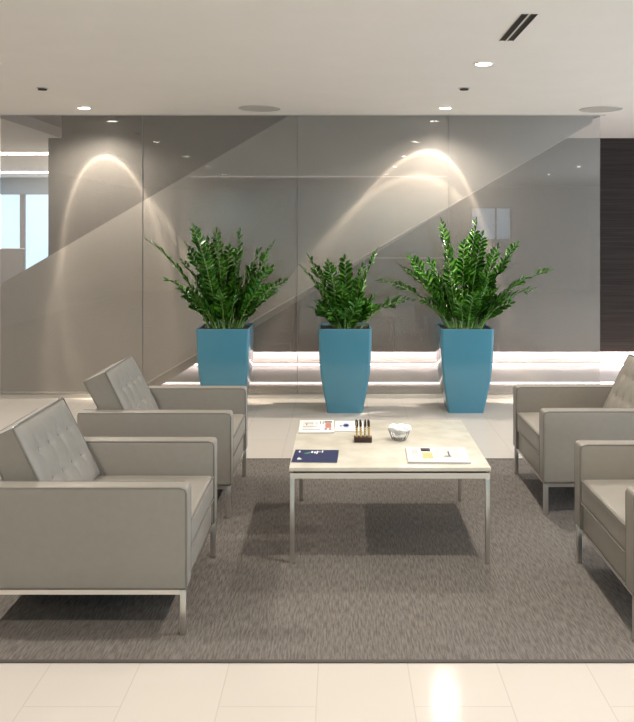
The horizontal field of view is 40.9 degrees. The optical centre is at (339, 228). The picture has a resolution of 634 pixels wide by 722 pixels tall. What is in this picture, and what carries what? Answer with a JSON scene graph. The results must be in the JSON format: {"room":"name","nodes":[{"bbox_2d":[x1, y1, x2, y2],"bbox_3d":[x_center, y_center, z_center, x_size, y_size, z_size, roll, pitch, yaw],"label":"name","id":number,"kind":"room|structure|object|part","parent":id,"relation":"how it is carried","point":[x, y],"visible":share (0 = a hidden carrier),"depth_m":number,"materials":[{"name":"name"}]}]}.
{"room":"lobby","nodes":[
{"label":"lobby","id":0,"kind":"room"},
{"bbox_2d":[0,178,47,194],"bbox_3d":[-6.250,0.260,18.050,5.500,2.700,0.100,0,0,0],"label":"wall","id":1,"kind":"structure","parent":0,"point":[8,186],"depth_m":18.00,"materials":[{"name":"white paint"}]},
{"bbox_2d":[0,195,19,247],"bbox_3d":[-7.400,0.090,18.025,1.200,1.640,0.110,0,0,0],"label":"window","id":2,"kind":"structure","parent":1,"relation":"in","point":[9,204],"depth_m":18.04,"materials":[{"name":"blue"}]},
{"bbox_2d":[20,194,47,269],"bbox_3d":[-6.170,0.090,18.025,1.200,1.640,0.110,0,0,0],"label":"window","id":3,"kind":"structure","parent":1,"relation":"in","point":[33,208],"depth_m":18.04,"materials":[{"name":"blue"}]},
{"bbox_2d":[29,116,61,127],"bbox_3d":[-0.410,-2.500,9.135,6.060,2.580,2.130,0,0,0],"label":"wall","id":4,"kind":"structure","parent":0,"point":[54,120],"depth_m":9.88,"materials":[{"name":"paint"}]},
{"bbox_2d":[0,0,633,177],"bbox_3d":[-1.150,-1.150,6.000,15.700,0.120,24.400,0,0,0],"label":"ceiling","id":5,"kind":"structure","parent":0,"point":[109,57],"depth_m":5.50,"materials":[{"name":"paint"}]},
{"bbox_2d":[0,153,47,154],"bbox_3d":[-6.250,-1.080,12.200,4.900,0.020,0.180,0,0,0],"label":"recessed light","id":6,"kind":"object","parent":5,"relation":"in","point":[0,153],"visible":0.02,"depth_m":12.16,"materials":[{"name":"white"}]},
{"bbox_2d":[0,172,47,172],"bbox_3d":[-6.250,-1.080,16.200,4.900,0.020,0.180,0,0,0],"label":"recessed light","id":7,"kind":"object","parent":5,"relation":"in","point":[0,172],"visible":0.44,"depth_m":16.11,"materials":[{"name":"white"}]},
{"bbox_2d":[37,87,48,90],"bbox_3d":[-2.300,-1.081,6.570,0.090,0.016,0.090,0,0,0],"label":"sprinkler","id":8,"kind":"object","parent":5,"relation":"attached to","point":[38,88],"visible":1,"depth_m":6.54,"materials":[{"name":"grey metal"}]},
{"bbox_2d":[76,107,91,108],"bbox_3d":[-2.300,-1.087,7.640,0.140,0.006,0.140,0,0,0],"label":"recessed light","id":9,"kind":"object","parent":5,"relation":"in","point":[76,107],"visible":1,"depth_m":7.63,"materials":[{"name":"white"}]},
{"bbox_2d":[239,105,280,111],"bbox_3d":[-0.722,-1.086,7.660,0.384,0.008,0.384,0,0,0],"label":"ceiling speaker","id":10,"kind":"object","parent":5,"relation":"attached to","point":[256,108],"visible":1,"depth_m":7.65,"materials":[{"name":"grey metal"}]},
{"bbox_2d":[241,106,278,110],"bbox_3d":[-0.722,-1.087,7.660,0.348,0.006,0.348,0,0,0],"label":"grille","id":11,"kind":"object","parent":10,"relation":"attached to","point":[246,108],"depth_m":7.65,"materials":[{"name":"grey metal"}]},
{"bbox_2d":[0,115,604,115],"bbox_3d":[-0.377,-1.087,8.110,5.817,0.006,0.024,0,0,0],"label":"rail","id":12,"kind":"object","parent":5,"relation":"attached to","point":[0,115],"visible":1,"depth_m":8.12,"materials":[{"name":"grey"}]},
{"bbox_2d":[458,87,469,90],"bbox_3d":[0.960,-1.081,6.570,0.090,0.016,0.090,0,0,0],"label":"sprinkler","id":13,"kind":"object","parent":5,"relation":"attached to","point":[460,88],"visible":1,"depth_m":6.54,"materials":[{"name":"grey metal"}]},
{"bbox_2d":[473,62,493,65],"bbox_3d":[0.946,-1.087,5.600,0.140,0.006,0.140,0,0,0],"label":"recessed light","id":14,"kind":"object","parent":5,"relation":"in","point":[476,63],"visible":1,"depth_m":5.59,"materials":[{"name":"white"}]},
{"bbox_2d":[499,14,537,40],"bbox_3d":[0.962,-1.088,4.610,0.081,0.004,0.608,0,0,0],"label":"ceiling vent","id":15,"kind":"object","parent":5,"relation":"in","point":[522,17],"visible":1,"depth_m":4.57,"materials":[{"name":"black metal"}]},
{"bbox_2d":[579,106,622,112],"bbox_3d":[2.370,-1.086,7.720,0.384,0.008,0.384,0,0,0],"label":"ceiling speaker","id":16,"kind":"object","parent":5,"relation":"attached to","point":[597,109],"visible":1,"depth_m":7.71,"materials":[{"name":"grey"}]},
{"bbox_2d":[581,107,620,111],"bbox_3d":[2.370,-1.087,7.720,0.348,0.006,0.348,0,0,0],"label":"grille","id":17,"kind":"object","parent":16,"relation":"attached to","point":[588,109],"depth_m":7.71,"materials":[{"name":"grey metal"}]},
{"bbox_2d":[0,361,633,721],"bbox_3d":[-1.150,1.670,6.000,15.700,0.120,24.400,0,0,0],"label":"floor","id":18,"kind":"structure","parent":0,"point":[29,692],"depth_m":3.02,"materials":[{"name":"beige tile"}]},
{"bbox_2d":[0,248,24,283],"bbox_3d":[-6.890,0.965,14.200,3.220,1.290,0.400,0,0,0],"label":"wall","id":19,"kind":"structure","parent":18,"relation":"on","point":[11,259],"depth_m":14.17,"materials":[{"name":"paint"}]},
{"bbox_2d":[144,222,288,393],"bbox_3d":[-1.092,0.775,7.602,1.286,1.670,0.498,0,0,0],"label":"potted plant","id":20,"kind":"object","parent":18,"relation":"on","point":[224,350],"visible":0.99,"depth_m":7.50,"materials":[{"name":"green plant"}]},
{"bbox_3d":[-1.017,1.238,7.585,0.465,0.743,0.465,0,0,0],"label":"planter","id":21,"kind":"part","parent":20,"relation":"part of","materials":[{"name":"blue ceramic"}]},
{"bbox_2d":[0,394,512,397],"bbox_3d":[-0.402,1.593,8.110,5.767,0.035,0.060,0,0,0],"label":"rail","id":22,"kind":"object","parent":18,"relation":"on","point":[1,395],"visible":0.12,"depth_m":8.08,"materials":[{"name":"silver metal"}]},
{"bbox_2d":[297,115,297,393],"bbox_3d":[-0.405,0.254,8.110,0.004,2.688,0.018,0,0,0],"label":"joint","id":23,"kind":"object","parent":22,"relation":"on","point":[297,115],"visible":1,"depth_m":8.10,"materials":[{"name":"metal"}]},
{"bbox_3d":[-2.560,0.254,8.110,1.346,2.688,0.016,0,0,0],"label":"window","id":24,"kind":"structure","parent":22,"relation":"on","visible":0},
{"bbox_2d":[142,115,142,374],"bbox_3d":[-1.885,0.254,8.110,0.004,2.688,0.018,0,0,0],"label":"joint","id":25,"kind":"object","parent":24,"relation":"attached to","point":[142,115],"visible":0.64,"depth_m":8.10,"materials":[{"name":"metal"}]},
{"bbox_3d":[0.315,0.254,8.110,1.436,2.688,0.016,0,0,0],"label":"window","id":26,"kind":"structure","parent":22,"relation":"on","visible":0},
{"bbox_2d":[448,115,448,322],"bbox_3d":[1.035,0.254,8.110,0.004,2.688,0.018,0,0,0],"label":"joint","id":27,"kind":"object","parent":26,"relation":"attached to","point":[448,115],"visible":0.36,"depth_m":8.10,"materials":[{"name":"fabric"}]},
{"bbox_2d":[0,116,591,391],"bbox_3d":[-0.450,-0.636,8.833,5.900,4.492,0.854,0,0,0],"label":"glass wall","id":28,"kind":"structure","parent":18,"relation":"on","point":[365,183],"depth_m":8.42,"materials":[{"name":"glass"}]},
{"bbox_2d":[0,458,633,662],"bbox_3d":[0.350,1.607,4.550,4.740,0.005,2.800,0,0,0],"label":"area rug","id":29,"kind":"object","parent":18,"relation":"on","point":[383,570],"visible":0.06,"depth_m":3.75,"materials":[{"name":"grey carpet"}]},
{"bbox_2d":[0,397,216,634],"bbox_3d":[-1.033,1.206,3.770,0.860,0.800,0.830,0,0,0],"label":"armchair","id":30,"kind":"object","parent":29,"relation":"on","point":[80,514],"visible":1,"depth_m":3.36,"materials":[{"name":"beige leather"}]},
{"bbox_2d":[0,399,99,480],"bbox_3d":[-1.302,0.992,3.770,0.303,0.363,0.624,0,0,0],"label":"cushion","id":31,"kind":"object","parent":30,"relation":"on","point":[47,443],"depth_m":3.68,"materials":[{"name":"beige leather"}]},
{"bbox_3d":[-1.033,1.224,3.402,0.860,0.407,0.095,0,0,0],"label":"arm","id":32,"kind":"part","parent":30,"relation":"part of","materials":[{"name":"beige leather"}]},
{"bbox_3d":[-1.033,1.438,3.770,0.828,0.019,0.810,0,0,0],"label":"frame","id":33,"kind":"part","parent":30,"relation":"part of","materials":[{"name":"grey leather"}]},
{"bbox_3d":[-1.033,1.224,4.138,0.860,0.407,0.095,0,0,0],"label":"arm","id":34,"kind":"part","parent":30,"relation":"part of","materials":[{"name":"beige leather"}]},
{"bbox_2d":[93,476,212,542],"bbox_3d":[-0.989,1.234,3.770,0.765,0.131,0.634,0,0,0],"label":"seat cushion","id":35,"kind":"object","parent":30,"relation":"on","point":[201,486],"depth_m":3.92,"materials":[{"name":"beige leather"}]},
{"bbox_3d":[-0.621,1.517,3.373,0.025,0.177,0.025,0,0,0],"label":"leg","id":36,"kind":"part","parent":30,"relation":"part of","materials":[{"name":"silver metal"}]},
{"bbox_3d":[-0.995,1.364,3.770,0.754,0.127,0.638,0,0,0],"label":"seat","id":37,"kind":"part","parent":30,"relation":"part of","materials":[{"name":"beige leather"}]},
{"bbox_3d":[-0.621,1.517,4.167,0.025,0.177,0.025,0,0,0],"label":"leg","id":38,"kind":"part","parent":30,"relation":"part of","materials":[{"name":"silver metal"}]},
{"bbox_2d":[77,355,246,517],"bbox_3d":[-1.033,1.206,5.130,0.860,0.800,0.830,0,0,0],"label":"armchair","id":39,"kind":"object","parent":29,"relation":"on","point":[124,404],"visible":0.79,"depth_m":4.82,"materials":[{"name":"beige leather"}]},
{"bbox_3d":[-1.418,1.225,5.130,0.090,0.405,0.638,0,0,0],"label":"panel","id":40,"kind":"part","parent":39,"relation":"part of","materials":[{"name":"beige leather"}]},
{"bbox_2d":[85,357,158,408],"bbox_3d":[-1.302,0.992,5.130,0.303,0.363,0.624,0,0,0],"label":"cushion","id":41,"kind":"object","parent":39,"relation":"on","point":[121,385],"depth_m":4.96,"materials":[{"name":"beige leather"}]},
{"bbox_3d":[-1.033,1.224,4.763,0.860,0.407,0.095,0,0,0],"label":"arm","id":42,"kind":"part","parent":39,"relation":"part of","materials":[{"name":"beige leather"}]},
{"bbox_3d":[-1.033,1.224,5.497,0.860,0.407,0.095,0,0,0],"label":"arm","id":43,"kind":"part","parent":39,"relation":"part of","materials":[{"name":"beige leather"}]},
{"bbox_3d":[-0.621,1.517,4.733,0.025,0.177,0.025,0,0,0],"label":"leg","id":44,"kind":"part","parent":39,"relation":"part of","materials":[{"name":"silver metal"}]},
{"bbox_3d":[-1.033,1.438,5.130,0.828,0.019,0.810,0,0,0],"label":"frame","id":45,"kind":"part","parent":39,"relation":"part of","materials":[{"name":"silver metal"}]},
{"bbox_3d":[-0.995,1.364,5.130,0.754,0.127,0.638,0,0,0],"label":"seat","id":46,"kind":"part","parent":39,"relation":"part of","materials":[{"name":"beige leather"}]},
{"bbox_2d":[233,414,244,453],"bbox_3d":[-0.989,1.234,5.130,0.765,0.131,0.634,0,0,0],"label":"seat cushion","id":47,"kind":"object","parent":39,"relation":"on","point":[238,419],"depth_m":5.15,"materials":[{"name":"beige leather"}]},
{"bbox_3d":[-0.621,1.517,5.527,0.025,0.177,0.025,0,0,0],"label":"leg","id":48,"kind":"part","parent":39,"relation":"part of","materials":[{"name":"silver metal"}]},
{"bbox_2d":[289,420,490,563],"bbox_3d":[0.240,1.374,4.578,0.968,0.464,1.010,0,0,0],"label":"coffee table","id":49,"kind":"object","parent":29,"relation":"on","point":[383,458],"visible":0.89,"depth_m":4.23,"materials":[{"name":"stone"}]},
{"bbox_3d":[-0.230,1.402,4.088,0.022,0.407,0.022,0,0,0],"label":"leg","id":50,"kind":"part","parent":49,"relation":"part of","materials":[{"name":"silver metal"}]},
{"bbox_3d":[-0.230,1.402,5.038,0.022,0.407,0.022,0,0,0],"label":"leg","id":51,"kind":"part","parent":49,"relation":"part of","materials":[{"name":"silver metal"}]},
{"bbox_2d":[291,449,338,462],"bbox_3d":[-0.122,1.139,4.265,0.224,0.005,0.232,0,0,3],"label":"booklet","id":52,"kind":"object","parent":49,"relation":"on","point":[301,456],"visible":1,"depth_m":4.25,"materials":[{"name":"blue paper"}]},
{"bbox_2d":[298,420,333,432],"bbox_3d":[-0.135,1.138,4.899,0.201,0.006,0.302,0,0,-1],"label":"magazine","id":53,"kind":"object","parent":49,"relation":"on","point":[305,426],"visible":1,"depth_m":4.88,"materials":[{"name":"white paper"}]},
{"bbox_2d":[325,423,330,429],"bbox_3d":[-0.067,1.135,4.889,0.035,0.001,0.175,0,0,-1],"label":"picture","id":54,"kind":"object","parent":53,"relation":"on","point":[327,425],"depth_m":4.88,"materials":[{"name":"red paper"}]},
{"bbox_2d":[334,421,363,431],"bbox_3d":[0.053,1.140,4.914,0.166,0.003,0.252,0,0,1],"label":"magazine","id":55,"kind":"object","parent":49,"relation":"on","point":[349,426],"visible":0.91,"depth_m":4.90,"materials":[{"name":"white paper"}]},
{"bbox_2d":[354,435,371,442],"bbox_3d":[0.123,1.127,4.565,0.096,0.029,0.052,0,0,0],"label":"stand","id":56,"kind":"object","parent":49,"relation":"on","point":[363,439],"visible":1,"depth_m":4.54,"materials":[{"name":"brown wood"}]},
{"bbox_2d":[356,420,357,436],"bbox_3d":[0.092,1.069,4.554,0.014,0.088,0.012,0,0,-29],"label":"pen","id":57,"kind":"object","parent":56,"relation":"on","point":[357,420],"visible":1,"depth_m":4.55,"materials":[{"name":"gold metal"}]},
{"bbox_2d":[360,420,361,436],"bbox_3d":[0.112,1.069,4.556,0.013,0.088,0.014,0,0,25],"label":"pen","id":58,"kind":"object","parent":56,"relation":"on","point":[360,420],"visible":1,"depth_m":4.55,"materials":[{"name":"gold metal"}]},
{"bbox_2d":[364,420,365,435],"bbox_3d":[0.136,1.069,4.556,0.011,0.088,0.015,0,0,32],"label":"pen","id":59,"kind":"object","parent":56,"relation":"on","point":[365,420],"visible":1,"depth_m":4.55,"materials":[{"name":"gold metal"}]},
{"bbox_2d":[368,420,369,436],"bbox_3d":[0.155,1.069,4.554,0.012,0.088,0.012,0,0,-21],"label":"pen","id":60,"kind":"object","parent":56,"relation":"on","point":[368,420],"visible":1,"depth_m":4.55,"materials":[{"name":"gold metal"}]},
{"bbox_3d":[0.240,1.185,4.563,0.961,0.027,0.969,0,0,0],"label":"frame","id":61,"kind":"part","parent":49,"relation":"part of","materials":[{"name":"silver metal"}]},
{"bbox_2d":[389,430,409,440],"bbox_3d":[0.320,1.117,4.600,0.114,0.050,0.114,0,0,0],"label":"crystal bowl","id":62,"kind":"object","parent":49,"relation":"on","point":[395,436],"visible":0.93,"depth_m":4.56,"materials":[{"name":"white"}]},
{"bbox_2d":[388,423,411,432],"bbox_3d":[0.323,1.084,4.602,0.134,0.064,0.100,0,0,0],"label":"crumpled paper","id":63,"kind":"object","parent":62,"relation":"in","point":[395,428],"visible":0.89,"depth_m":4.58,"materials":[{"name":"white paper"}]},
{"bbox_2d":[406,447,470,463],"bbox_3d":[0.488,1.135,4.264,0.306,0.012,0.272,0,0,2],"label":"open magazine","id":64,"kind":"object","parent":49,"relation":"on","point":[415,455],"visible":1,"depth_m":4.24,"materials":[{"name":"white paper"}]},
{"bbox_2d":[422,452,433,458],"bbox_3d":[0.437,1.129,4.239,0.051,0.001,0.115,0,0,2],"label":"picture","id":65,"kind":"object","parent":64,"relation":"on","point":[425,455],"depth_m":4.24,"materials":[{"name":"yellow paper"}]},
{"bbox_3d":[0.710,1.402,5.038,0.022,0.407,0.022,0,0,0],"label":"leg","id":66,"kind":"part","parent":49,"relation":"part of","materials":[{"name":"silver metal"}]},
{"bbox_3d":[0.710,1.402,4.088,0.022,0.407,0.022,0,0,0],"label":"leg","id":67,"kind":"part","parent":49,"relation":"part of","materials":[{"name":"silver metal"}]},
{"bbox_2d":[513,354,633,514],"bbox_3d":[1.568,1.206,5.175,0.860,0.800,0.830,0,0,0],"label":"armchair","id":68,"kind":"object","parent":29,"relation":"on","point":[548,419],"visible":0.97,"depth_m":4.85,"materials":[{"name":"beige leather"}]},
{"bbox_3d":[1.156,1.517,5.572,0.025,0.177,0.025,0,0,0],"label":"leg","id":69,"kind":"part","parent":68,"relation":"part of","materials":[{"name":"silver metal"}]},
{"bbox_2d":[517,412,538,452],"bbox_3d":[1.524,1.234,5.175,0.765,0.131,0.634,0,0,0],"label":"seat cushion","id":70,"kind":"object","parent":68,"relation":"on","point":[527,422],"depth_m":5.21,"materials":[{"name":"beige leather"}]},
{"bbox_3d":[1.530,1.364,5.175,0.754,0.127,0.638,0,0,0],"label":"seat","id":71,"kind":"part","parent":68,"relation":"part of","materials":[{"name":"beige leather"}]},
{"bbox_3d":[1.568,1.438,5.175,0.828,0.019,0.810,0,0,0],"label":"frame","id":72,"kind":"part","parent":68,"relation":"part of","materials":[{"name":"silver metal"}]},
{"bbox_3d":[1.156,1.517,4.778,0.025,0.177,0.025,0,0,0],"label":"leg","id":73,"kind":"part","parent":68,"relation":"part of","materials":[{"name":"silver metal"}]},
{"bbox_3d":[1.568,1.224,5.543,0.860,0.407,0.095,0,0,0],"label":"arm","id":74,"kind":"part","parent":68,"relation":"part of","materials":[{"name":"beige leather"}]},
{"bbox_3d":[1.568,1.224,4.808,0.860,0.407,0.095,0,0,0],"label":"arm","id":75,"kind":"part","parent":68,"relation":"part of","materials":[{"name":"beige leather"}]},
{"bbox_2d":[603,356,633,407],"bbox_3d":[1.837,0.992,5.175,0.303,0.363,0.624,0,0,0],"label":"cushion","id":76,"kind":"object","parent":68,"relation":"on","point":[619,395],"depth_m":5.33,"materials":[{"name":"beige leather"}]},
{"bbox_2d":[574,440,633,641],"bbox_3d":[1.565,1.206,3.705,0.860,0.800,0.830,0,0,0],"label":"armchair","id":77,"kind":"object","parent":29,"relation":"on","point":[603,469],"visible":1,"depth_m":3.89,"materials":[{"name":"beige leather"}]},
{"bbox_3d":[1.153,1.517,4.102,0.025,0.177,0.025,0,0,0],"label":"leg","id":78,"kind":"part","parent":77,"relation":"part of","materials":[{"name":"silver metal"}]},
{"bbox_3d":[1.527,1.364,3.705,0.754,0.127,0.638,0,0,0],"label":"seat","id":79,"kind":"part","parent":77,"relation":"part of","materials":[{"name":"beige leather"}]},
{"bbox_3d":[1.565,1.224,4.072,0.860,0.407,0.095,0,0,0],"label":"arm","id":80,"kind":"part","parent":77,"relation":"part of","materials":[{"name":"beige leather"}]},
{"bbox_3d":[1.565,1.438,3.705,0.828,0.019,0.810,0,0,0],"label":"frame","id":81,"kind":"part","parent":77,"relation":"part of","materials":[{"name":"silver metal"}]},
{"bbox_2d":[582,480,633,549],"bbox_3d":[1.520,1.234,3.705,0.765,0.131,0.634,0,0,0],"label":"seat cushion","id":82,"kind":"object","parent":77,"relation":"on","point":[603,501],"depth_m":3.73,"materials":[{"name":"beige leather"}]},
{"bbox_3d":[1.565,1.224,3.337,0.860,0.407,0.095,0,0,0],"label":"arm","id":83,"kind":"part","parent":77,"relation":"part of","materials":[{"name":"beige leather"}]},
{"bbox_3d":[1.153,1.517,3.308,0.025,0.177,0.025,0,0,0],"label":"leg","id":84,"kind":"part","parent":77,"relation":"part of","materials":[{"name":"silver metal"}]},
{"bbox_2d":[299,247,416,412],"bbox_3d":[0.154,0.881,7.585,1.075,1.458,0.465,0,0,0],"label":"potted plant","id":85,"kind":"object","parent":18,"relation":"on","point":[344,342],"visible":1,"depth_m":7.42,"materials":[{"name":"green plant"}]},
{"bbox_3d":[0.044,1.238,7.585,0.465,0.743,0.465,0,0,0],"label":"planter","id":86,"kind":"part","parent":85,"relation":"part of","materials":[{"name":"blue ceramic"}]},
{"bbox_2d":[164,382,613,383],"bbox_3d":[2.150,1.603,8.838,8.700,0.014,0.025,0,0,0],"label":"light strip","id":87,"kind":"object","parent":18,"relation":"on","point":[165,382],"visible":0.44,"depth_m":8.83,"materials":[{"name":"white"}]},
{"bbox_2d":[167,365,622,381],"bbox_3d":[2.050,1.599,9.390,8.900,0.022,1.080,0,0,0],"label":"marble slab","id":88,"kind":"object","parent":18,"relation":"on","point":[260,373],"visible":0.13,"depth_m":9.34,"materials":[{"name":"white stone"}]},
{"bbox_2d":[195,364,622,364],"bbox_3d":[2.050,1.597,9.950,8.900,0.026,0.040,0,0,0],"label":"light strip","id":89,"kind":"object","parent":18,"relation":"on","point":[195,364],"visible":0.33,"depth_m":9.94,"materials":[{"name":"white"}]},
{"bbox_2d":[375,217,554,412],"bbox_3d":[1.096,0.746,7.574,1.560,1.728,0.510,0,0,-4],"label":"potted plant","id":90,"kind":"object","parent":18,"relation":"on","point":[464,350],"visible":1,"depth_m":7.51,"materials":[{"name":"green plant"}]},
{"bbox_3d":[1.104,1.238,7.585,0.465,0.743,0.465,0,0,0],"label":"planter","id":91,"kind":"part","parent":90,"relation":"part of","materials":[{"name":"blue ceramic"}]},
{"bbox_2d":[48,116,633,351],"bbox_3d":[1.500,-1.157,10.350,10.000,5.266,0.300,0,0,0],"label":"wall","id":92,"kind":"structure","parent":0,"point":[569,207],"depth_m":10.20,"materials":[{"name":"grey glossy back-painted glass"}]},
{"bbox_2d":[253,352,633,360],"bbox_3d":[1.500,1.543,10.430,10.000,0.134,0.060,0,0,0],"label":"baseboard","id":93,"kind":"structure","parent":92,"relation":"attached to","point":[257,356],"depth_m":10.40,"materials":[{"name":"white stone"}]}
]}

